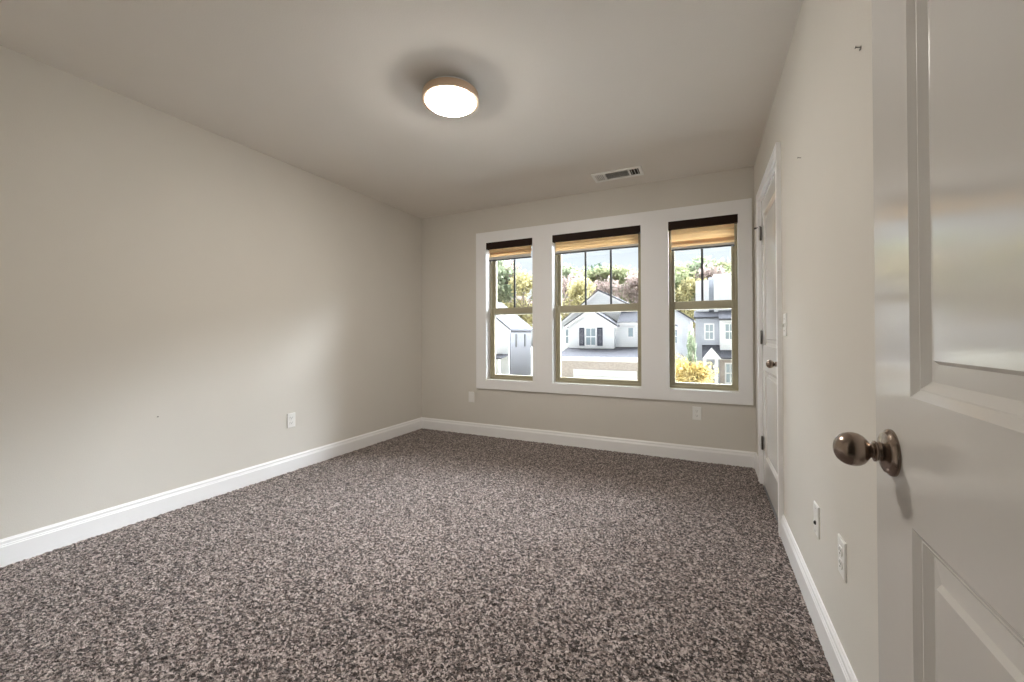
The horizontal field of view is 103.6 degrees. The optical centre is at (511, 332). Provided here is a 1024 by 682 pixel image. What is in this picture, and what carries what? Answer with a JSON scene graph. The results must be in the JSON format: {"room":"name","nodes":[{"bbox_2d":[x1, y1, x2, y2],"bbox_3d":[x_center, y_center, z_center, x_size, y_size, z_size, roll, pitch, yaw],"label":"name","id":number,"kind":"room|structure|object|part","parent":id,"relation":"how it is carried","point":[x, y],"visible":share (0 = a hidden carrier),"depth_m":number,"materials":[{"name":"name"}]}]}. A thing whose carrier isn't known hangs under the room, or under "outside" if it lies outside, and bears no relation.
{"room":"empty bedroom","nodes":[
{"label":"empty bedroom","id":0,"kind":"room"},
{"bbox_2d":[0,45,421,538],"bbox_3d":[-1.925,-0.114,3.044,0.150,2.452,4.075,0,-1,26],"label":"wall","id":1,"kind":"structure","parent":0,"point":[154,262],"depth_m":2.47,"materials":[{"name":"paint"}]},
{"bbox_2d":[0,417,421,566],"bbox_3d":[-1.858,1.043,2.975,0.015,0.133,3.785,0,-1,26],"label":"baseboard","id":2,"kind":"structure","parent":1,"relation":"attached to","point":[26,545],"depth_m":2.45,"materials":[{"name":"white paint"}]},
{"bbox_2d":[287,412,294,427],"bbox_3d":[-1.755,0.701,3.203,0.008,0.114,0.070,0,-1,26],"label":"wall outlet","id":3,"kind":"object","parent":1,"relation":"attached to","point":[291,416],"visible":1,"depth_m":3.20,"materials":[{"name":"white plastic"}]},
{"bbox_2d":[0,0,802,218],"bbox_3d":[-0.215,-1.435,1.252,4.795,0.150,5.855,0,-1,26],"label":"ceiling","id":4,"kind":"structure","parent":0,"point":[569,91],"depth_m":2.14,"materials":[{"name":"paint"}]},
{"bbox_2d":[422,75,478,116],"bbox_3d":[-0.342,-1.298,2.247,0.314,0.106,0.314,0,-1,26],"label":"ceiling light","id":5,"kind":"object","parent":4,"relation":"attached to","point":[445,95],"visible":1,"depth_m":2.17,"materials":[{"name":"white"}]},
{"bbox_3d":[-0.342,-1.266,2.247,0.276,0.042,0.276,0,-1,26],"label":"lamp glass","id":6,"kind":"part","parent":5,"relation":"part of","materials":[{"name":"white glass"}]},
{"bbox_2d":[591,166,643,182],"bbox_3d":[0.896,-1.339,3.423,0.410,0.010,0.188,0,-1,26],"label":"ceiling vent","id":7,"kind":"object","parent":4,"relation":"in","point":[637,170],"visible":1,"depth_m":3.42,"materials":[{"name":"white metal"}]},
{"bbox_3d":[0.767,-1.339,3.485,0.066,0.005,0.136,0,-1,26],"label":"louvre panel","id":8,"kind":"part","parent":7,"relation":"part of","materials":[{"name":"white metal"}]},
{"bbox_3d":[0.896,-1.340,3.423,0.186,0.005,0.123,0,-1,26],"label":"louvre panel","id":9,"kind":"part","parent":7,"relation":"part of","materials":[{"name":"white metal"}]},
{"bbox_2d":[422,166,755,451],"bbox_3d":[0.547,-0.112,4.028,3.465,2.452,0.170,0,-1,26],"label":"wall","id":10,"kind":"structure","parent":0,"point":[448,241],"depth_m":4.04,"materials":[{"name":"paint"}]},
{"bbox_2d":[469,392,473,401],"bbox_3d":[-0.445,0.708,4.396,0.070,0.114,0.008,0,-1,26],"label":"wall plate","id":11,"kind":"object","parent":10,"relation":"attached to","point":[471,394],"visible":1,"depth_m":4.39,"materials":[{"name":"white plastic"}]},
{"bbox_2d":[490,246,532,380],"bbox_3d":[0.025,-0.225,4.318,0.538,1.461,0.095,0,-1,26],"label":"window","id":12,"kind":"structure","parent":10,"relation":"in","point":[494,310],"depth_m":4.38,"materials":[{"name":"beige plastic"}]},
{"bbox_3d":[0.018,0.113,4.298,0.514,0.749,0.034,0,-1,26],"label":"sash","id":13,"kind":"part","parent":12,"relation":"part of","materials":[{"name":"clear glass"}]},
{"bbox_3d":[0.033,-0.565,4.339,0.514,0.752,0.034,0,-1,26],"label":"sash","id":14,"kind":"part","parent":12,"relation":"part of","materials":[{"name":"clear glass"}]},
{"bbox_2d":[422,417,754,467],"bbox_3d":[0.457,1.046,3.960,3.345,0.133,0.015,0,-1,26],"label":"baseboard","id":15,"kind":"structure","parent":10,"relation":"attached to","point":[651,448],"depth_m":3.77,"materials":[{"name":"white paint"}]},
{"bbox_2d":[555,234,640,385],"bbox_3d":[0.840,-0.231,3.929,0.843,1.461,0.095,0,-1,26],"label":"window","id":16,"kind":"structure","parent":10,"relation":"in","point":[610,307],"depth_m":3.93,"materials":[{"name":"beige plastic"}]},
{"bbox_3d":[0.833,0.107,3.910,0.819,0.749,0.034,0,-1,26],"label":"sash","id":17,"kind":"part","parent":16,"relation":"part of","materials":[{"name":"clear glass"}]},
{"bbox_3d":[0.847,-0.571,3.950,0.819,0.752,0.034,0,-1,26],"label":"sash","id":18,"kind":"part","parent":16,"relation":"part of","materials":[{"name":"clear glass"}]},
{"bbox_2d":[476,198,752,404],"bbox_3d":[0.816,-0.238,3.889,2.581,1.674,0.189,0,-1,26],"label":"window","id":19,"kind":"structure","parent":10,"relation":"in","point":[732,304],"depth_m":3.60,"materials":[{"name":"beige plastic"}]},
{"bbox_2d":[486,238,531,261],"bbox_3d":[-0.025,-0.859,4.221,0.536,0.195,0.052,0,-1,26],"label":"window shade","id":20,"kind":"object","parent":19,"relation":"attached to","point":[519,248],"visible":0.96,"depth_m":4.21,"materials":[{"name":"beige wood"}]},
{"bbox_3d":[-0.023,-0.789,4.224,0.488,0.031,0.016,0,-1,26],"label":"rail","id":21,"kind":"part","parent":20,"relation":"part of","materials":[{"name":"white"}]},
{"bbox_2d":[552,225,640,254],"bbox_3d":[0.789,-0.867,3.833,0.841,0.190,0.052,0,-1,26],"label":"window shade","id":22,"kind":"object","parent":19,"relation":"attached to","point":[622,237],"visible":0.97,"depth_m":3.81,"materials":[{"name":"beige fabric"}]},
{"bbox_3d":[0.791,-0.794,3.836,0.793,0.020,0.016,0,-1,26],"label":"rail","id":23,"kind":"part","parent":22,"relation":"part of","materials":[{"name":"white"}]},
{"bbox_2d":[668,214,737,250],"bbox_3d":[1.620,-0.840,3.436,0.534,0.255,0.052,0,-1,26],"label":"window shade","id":24,"kind":"object","parent":19,"relation":"attached to","point":[717,231],"visible":1,"depth_m":3.43,"materials":[{"name":"beige fabric"}]},
{"bbox_3d":[1.622,-0.735,3.439,0.486,0.020,0.016,0,-1,26],"label":"rail","id":25,"kind":"part","parent":24,"relation":"part of","materials":[{"name":"white"}]},
{"bbox_3d":[1.678,-0.577,3.554,0.512,0.752,0.034,0,-1,26],"label":"sash","id":26,"kind":"part","parent":19,"relation":"part of","materials":[{"name":"clear glass"}]},
{"bbox_3d":[1.664,0.101,3.513,0.512,0.749,0.034,0,-1,26],"label":"sash","id":27,"kind":"part","parent":19,"relation":"part of","materials":[{"name":"clear glass"}]},
{"bbox_2d":[692,406,700,419],"bbox_3d":[1.576,0.692,3.432,0.070,0.114,0.008,0,-1,26],"label":"wall outlet","id":28,"kind":"object","parent":10,"relation":"attached to","point":[696,411],"visible":1,"depth_m":3.43,"materials":[{"name":"white plastic"}]},
{"bbox_2d":[675,353,718,383],"bbox_3d":[8.296,2.977,18.303,2.488,4.263,2.138,0,-1,-25],"label":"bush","id":29,"kind":"object","parent":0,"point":[692,373],"visible":0.51,"depth_m":17.77,"materials":[{"name":"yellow plant"}]},
{"bbox_2d":[763,486,777,522],"bbox_3d":[-0.208,1.161,1.229,4.795,0.138,5.855,0,-1,26],"label":"floor","id":30,"kind":"structure","parent":0,"point":[763,486],"depth_m":2.57,"materials":[{"name":"grey carpet"}]},
{"bbox_2d":[0,428,834,681],"bbox_3d":[-0.381,1.092,2.204,3.343,0.009,3.902,0,-1,26],"label":"carpet","id":31,"kind":"object","parent":30,"relation":"on","point":[420,555],"visible":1,"depth_m":1.75,"materials":[{"name":"grey carpet"}]},
{"bbox_2d":[754,0,878,681],"bbox_3d":[1.179,-0.136,1.469,0.120,2.452,3.905,0,-1,26],"label":"wall","id":32,"kind":"structure","parent":0,"point":[821,113],"depth_m":1.31,"materials":[{"name":"paint"}]},
{"bbox_2d":[754,452,757,476],"bbox_3d":[1.890,1.034,3.097,0.015,0.133,0.338,0,-1,26],"label":"baseboard","id":33,"kind":"structure","parent":32,"relation":"attached to","point":[756,455],"depth_m":3.14,"materials":[{"name":"white paint"}]},
{"bbox_2d":[754,172,777,516],"bbox_3d":[1.628,0.070,2.570,0.099,2.008,0.827,0,-1,26],"label":"door","id":34,"kind":"structure","parent":32,"relation":"in","point":[768,334],"depth_m":2.59,"materials":[{"name":"white paint"}]},
{"bbox_3d":[1.643,-0.363,2.533,0.035,0.915,0.532,0,-1,26],"label":"panel","id":35,"kind":"part","parent":34,"relation":"part of","materials":[{"name":"white paint"}]},
{"bbox_3d":[1.645,0.564,2.525,0.035,0.610,0.532,0,-1,26],"label":"panel","id":36,"kind":"part","parent":34,"relation":"part of","materials":[{"name":"white paint"}]},
{"bbox_3d":[1.455,0.179,2.262,0.051,0.047,0.047,0,-1,26],"label":"knob","id":37,"kind":"part","parent":34,"relation":"part of","materials":[{"name":"brown metal"}]},
{"bbox_2d":[756,142,783,536],"bbox_3d":[1.669,0.038,2.518,0.142,2.095,0.912,0,-1,26],"label":"door frame","id":38,"kind":"structure","parent":32,"relation":"attached to","point":[775,159],"depth_m":2.17,"materials":[{"name":"white paint"}]},
{"bbox_2d":[781,313,786,335],"bbox_3d":[1.379,-0.037,2.046,0.018,0.114,0.070,0,-1,26],"label":"light switch","id":39,"kind":"object","parent":32,"relation":"attached to","point":[784,325],"visible":1,"depth_m":2.04,"materials":[{"name":"white plastic"}]},
{"bbox_3d":[1.385,-0.037,2.043,0.005,0.114,0.070,0,-1,26],"label":"plate","id":40,"kind":"part","parent":39,"relation":"part of","materials":[{"name":"white plastic"}]},
{"bbox_2d":[813,501,819,538],"bbox_3d":[1.122,0.692,1.489,0.011,0.114,0.070,0,-1,26],"label":"outlet","id":41,"kind":"object","parent":32,"relation":"attached to","point":[816,510],"visible":1,"depth_m":1.48,"materials":[{"name":"white plastic"}]},
{"bbox_2d":[781,515,857,681],"bbox_3d":[0.879,1.018,0.978,0.015,0.133,2.537,0,-1,26],"label":"baseboard","id":42,"kind":"structure","parent":32,"relation":"attached to","point":[841,669],"depth_m":1.43,"materials":[{"name":"white paint"}]},
{"bbox_2d":[838,533,846,582],"bbox_3d":[0.992,0.678,1.212,0.008,0.114,0.070,0,-1,26],"label":"wall outlet","id":43,"kind":"object","parent":32,"relation":"attached to","point":[842,546],"visible":1,"depth_m":1.20,"materials":[{"name":"white plastic"}]},
{"bbox_2d":[838,545,842,556],"bbox_3d":[0.990,0.659,1.214,0.003,0.028,0.034,0,-1,26],"label":"receptacle","id":44,"kind":"object","parent":43,"relation":"attached to","point":[840,547],"depth_m":1.21,"materials":[{"name":"white plastic"}]},
{"bbox_2d":[838,558,842,569],"bbox_3d":[0.990,0.698,1.213,0.003,0.028,0.034,0,-1,26],"label":"receptacle","id":45,"kind":"object","parent":43,"relation":"attached to","point":[840,560],"depth_m":1.21,"materials":[{"name":"white plastic"}]},
{"bbox_3d":[-1.199,-0.138,0.507,3.345,2.452,0.120,0,-1,26],"label":"wall","id":46,"kind":"structure","parent":0,"visible":0},
{"bbox_2d":[833,0,1023,681],"bbox_3d":[0.384,0.046,0.248,0.164,2.018,0.784,0,-1,27],"label":"door","id":47,"kind":"structure","parent":46,"relation":"in","point":[947,451],"depth_m":0.42,"materials":[{"name":"white paint"}]},
{"bbox_3d":[0.484,0.165,0.567,0.051,0.047,0.047,0,-1,27],"label":"knob","id":48,"kind":"part","parent":47,"relation":"part of","materials":[{"name":"brown metal"}]},
{"bbox_3d":[0.388,-0.383,0.262,0.035,0.923,0.518,0,-1,27],"label":"panel","id":49,"kind":"part","parent":47,"relation":"part of","materials":[{"name":"white paint"}]},
{"bbox_3d":[0.390,0.544,0.254,0.035,0.612,0.518,0,-1,27],"label":"panel","id":50,"kind":"part","parent":47,"relation":"part of","materials":[{"name":"white paint"}]},
{"label":"outside","id":51,"kind":"structure","parent":0,"visible":0},
{"bbox_2d":[531,347,677,380],"bbox_3d":[12.805,5.890,84.814,230.000,0.400,155.800,0,-1,26],"label":"ground","id":52,"kind":"structure","parent":51,"point":[531,347],"depth_m":76.04,"materials":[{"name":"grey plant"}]},
{"bbox_2d":[497,260,523,302],"bbox_3d":[-2.878,-3.521,63.630,9.196,18.128,7.770,0,-1,-37],"label":"tree","id":53,"kind":"object","parent":52,"relation":"on","point":[503,290],"visible":0.2,"depth_m":62.13,"materials":[{"name":"green plant"}]},
{"bbox_2d":[496,302,532,375],"bbox_3d":[-2.941,0.872,46.078,8.700,9.030,8.050,0,-1,26],"label":"house","id":54,"kind":"structure","parent":52,"relation":"on","point":[513,334],"depth_m":43.46,"materials":[{"name":"white"}]},
{"bbox_3d":[-1.326,4.013,41.056,0.220,2.650,0.220,0,-1,26],"label":"porch post","id":55,"kind":"part","parent":54,"relation":"part of","materials":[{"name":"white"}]},
{"bbox_3d":[-4.110,-1.722,43.664,8.700,3.559,0.050,0,-1,26],"label":"roof trim","id":56,"kind":"part","parent":54,"relation":"part of","materials":[{"name":"white"}]},
{"bbox_2d":[500,260,528,306],"bbox_3d":[-0.597,-3.218,65.412,8.594,17.542,7.051,0,-1,18],"label":"tree","id":57,"kind":"object","parent":52,"relation":"on","point":[506,261],"visible":0.07,"depth_m":64.61,"materials":[{"name":"green plant"}]},
{"bbox_2d":[502,269,532,326],"bbox_3d":[1.564,-1.894,59.498,8.614,14.777,6.990,0,-1,11],"label":"tree","id":58,"kind":"object","parent":52,"relation":"on","point":[523,282],"visible":0.44,"depth_m":58.34,"materials":[{"name":"yellow plant"}]},
{"bbox_2d":[562,263,582,318],"bbox_3d":[10.009,-4.050,78.182,11.547,19.377,11.443,0,-1,3],"label":"tree","id":59,"kind":"object","parent":52,"relation":"on","point":[566,270],"visible":0.06,"depth_m":75.21,"materials":[{"name":"green plant"}]},
{"bbox_2d":[561,270,590,317],"bbox_3d":[9.508,-2.005,60.903,6.660,14.982,7.420,0,-1,-4],"label":"tree","id":60,"kind":"object","parent":52,"relation":"on","point":[564,285],"visible":0.13,"depth_m":60.94,"materials":[{"name":"green plant"}]},
{"bbox_2d":[561,276,595,319],"bbox_3d":[8.786,-1.049,54.954,5.257,12.967,6.957,0,-1,-12],"label":"tree","id":61,"kind":"object","parent":52,"relation":"on","point":[576,293],"visible":0.43,"depth_m":54.36,"materials":[{"name":"yellow plant"}]},
{"bbox_2d":[571,265,619,294],"bbox_3d":[14.236,-2.719,68.568,9.378,16.520,13.236,0,-1,10],"label":"tree","id":62,"kind":"object","parent":52,"relation":"on","point":[575,271],"visible":0.02,"depth_m":65.34,"materials":[{"name":"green plant"}]},
{"bbox_2d":[587,263,607,275],"bbox_3d":[18.967,-4.343,83.746,11.747,20.014,12.396,0,-1,-26],"label":"tree","id":63,"kind":"object","parent":52,"relation":"on","point":[598,264],"visible":0.03,"depth_m":81.85,"materials":[{"name":"green plant"}]},
{"bbox_2d":[587,275,629,300],"bbox_3d":[14.440,-1.485,58.688,6.507,13.876,6.605,-1,-1,40],"label":"tree","id":64,"kind":"object","parent":52,"relation":"on","point":[605,287],"visible":0.16,"depth_m":58.05,"materials":[{"name":"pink plant"}]},
{"bbox_2d":[590,262,637,302],"bbox_3d":[16.517,-2.880,65.837,15.149,16.781,7.878,0,-1,17],"label":"tree","id":65,"kind":"object","parent":52,"relation":"on","point":[616,273],"visible":0.3,"depth_m":63.98,"materials":[{"name":"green plant"}]},
{"bbox_2d":[561,289,677,379],"bbox_3d":[10.121,0.582,39.959,10.950,9.430,15.850,0,-1,26],"label":"house","id":66,"kind":"structure","parent":52,"relation":"on","point":[599,345],"depth_m":35.76,"materials":[{"name":"white"}]},
{"bbox_2d":[579,328,583,345],"bbox_3d":[6.381,0.419,36.802,0.460,1.620,0.070,0,-1,26],"label":"shutter","id":67,"kind":"object","parent":66,"relation":"hanging from","point":[581,330],"depth_m":36.81,"materials":[{"name":"grey"}]},
{"bbox_3d":[7.139,0.414,36.463,0.880,1.520,0.020,0,-1,26],"label":"pane","id":68,"kind":"part","parent":66,"relation":"part of","materials":[{"name":"clear glass"}]},
{"bbox_3d":[8.670,-2.121,37.015,10.900,3.748,3.050,0,-1,26],"label":"roof trim","id":69,"kind":"part","parent":66,"relation":"part of","materials":[{"name":"white"}]},
{"bbox_2d":[597,328,602,345],"bbox_3d":[7.880,0.409,36.087,0.460,1.620,0.070,0,-1,26],"label":"shutter","id":70,"kind":"object","parent":66,"relation":"hanging from","point":[599,330],"depth_m":36.09,"materials":[{"name":"grey"}]},
{"bbox_3d":[10.537,0.008,35.731,0.450,0.800,0.020,0,-1,26],"label":"pane","id":71,"kind":"part","parent":66,"relation":"part of","materials":[{"name":"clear glass"}]},
{"bbox_2d":[613,264,630,297],"bbox_3d":[20.764,-3.473,72.622,9.251,18.066,9.131,-1,-1,41],"label":"tree","id":72,"kind":"object","parent":52,"relation":"on","point":[614,266],"visible":0.02,"depth_m":72.42,"materials":[{"name":"green plant"}]},
{"bbox_2d":[621,269,637,302],"bbox_3d":[17.711,-1.791,57.278,5.307,14.444,6.469,0,-1,34],"label":"tree","id":73,"kind":"object","parent":52,"relation":"on","point":[632,291],"visible":0.26,"depth_m":56.78,"materials":[{"name":"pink plant"}]},
{"bbox_2d":[675,310,694,376],"bbox_3d":[19.261,0.578,50.639,6.850,9.579,8.700,0,-1,26],"label":"house","id":74,"kind":"structure","parent":52,"relation":"on","point":[682,320],"depth_m":46.13,"materials":[{"name":"white"}]},
{"bbox_2d":[675,261,695,310],"bbox_3d":[25.454,-2.846,58.986,9.153,16.543,12.733,0,-1,-32],"label":"tree","id":75,"kind":"object","parent":52,"relation":"on","point":[680,274],"visible":0.13,"depth_m":59.38,"materials":[{"name":"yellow plant"}]},
{"bbox_2d":[675,276,706,353],"bbox_3d":[25.292,-1.330,56.334,5.172,13.464,6.373,0,-1,12],"label":"tree","id":76,"kind":"object","parent":52,"relation":"on","point":[684,291],"visible":0.45,"depth_m":56.18,"materials":[{"name":"yellow plant"}]},
{"bbox_3d":[25.285,-3.991,56.358,5.172,8.141,6.373,0,-1,12],"label":"crown","id":77,"kind":"part","parent":76,"relation":"part of","materials":[{"name":"yellow plant"}]},
{"bbox_2d":[676,255,719,300],"bbox_3d":[30.613,-3.623,67.325,10.788,18.218,10.886,0,-1,19],"label":"tree","id":78,"kind":"object","parent":52,"relation":"on","point":[693,265],"visible":0.12,"depth_m":65.74,"materials":[{"name":"green plant"}]},
{"bbox_2d":[694,260,727,280],"bbox_3d":[29.645,-2.656,60.415,6.673,16.166,8.133,0,-1,4],"label":"tree","id":79,"kind":"object","parent":52,"relation":"on","point":[707,274],"visible":0.13,"depth_m":59.73,"materials":[{"name":"green plant"}]},
{"bbox_2d":[694,273,731,383],"bbox_3d":[21.459,-0.139,39.291,6.650,10.799,10.600,0,-1,26],"label":"townhouse","id":80,"kind":"structure","parent":52,"relation":"on","point":[713,327],"depth_m":37.62,"materials":[{"name":"grey"}]},
{"bbox_3d":[18.474,-0.032,37.706,0.665,1.365,0.020,0,-1,26],"label":"pane","id":81,"kind":"part","parent":80,"relation":"part of","materials":[{"name":"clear glass"}]},
{"bbox_3d":[18.034,3.792,35.510,0.280,2.889,0.280,0,-1,26],"label":"porch post","id":82,"kind":"part","parent":80,"relation":"part of","materials":[{"name":"white wood"}]},
{"bbox_3d":[19.496,-0.049,36.110,0.665,1.365,0.020,0,-1,26],"label":"pane","id":83,"kind":"part","parent":80,"relation":"part of","materials":[{"name":"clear glass"}]},
{"bbox_3d":[19.495,3.669,35.972,0.665,1.662,0.020,0,-1,26],"label":"pane","id":84,"kind":"part","parent":80,"relation":"part of","materials":[{"name":"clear glass"}]},
{"bbox_2d":[708,257,730,273],"bbox_3d":[35.399,-3.306,63.851,13.398,17.497,10.922,0,-1,-3],"label":"tree","id":85,"kind":"object","parent":52,"relation":"on","point":[726,266],"visible":0.03,"depth_m":63.77,"materials":[{"name":"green plant"}]},
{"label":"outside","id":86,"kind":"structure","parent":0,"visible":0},
{"bbox_3d":[-13.507,5.254,29.673,230.000,0.030,8.000,0,-1,26],"label":"road","id":87,"kind":"object","parent":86,"visible":0},
{"bbox_2d":[686,324,696,364],"bbox_3d":[8.839,2.322,19.699,0.521,5.596,0.617,-1,-1,39],"label":"tree","id":88,"kind":"object","parent":87,"relation":"on","point":[691,342],"visible":0.66,"depth_m":19.66,"materials":[{"name":"green plant"}]}
]}

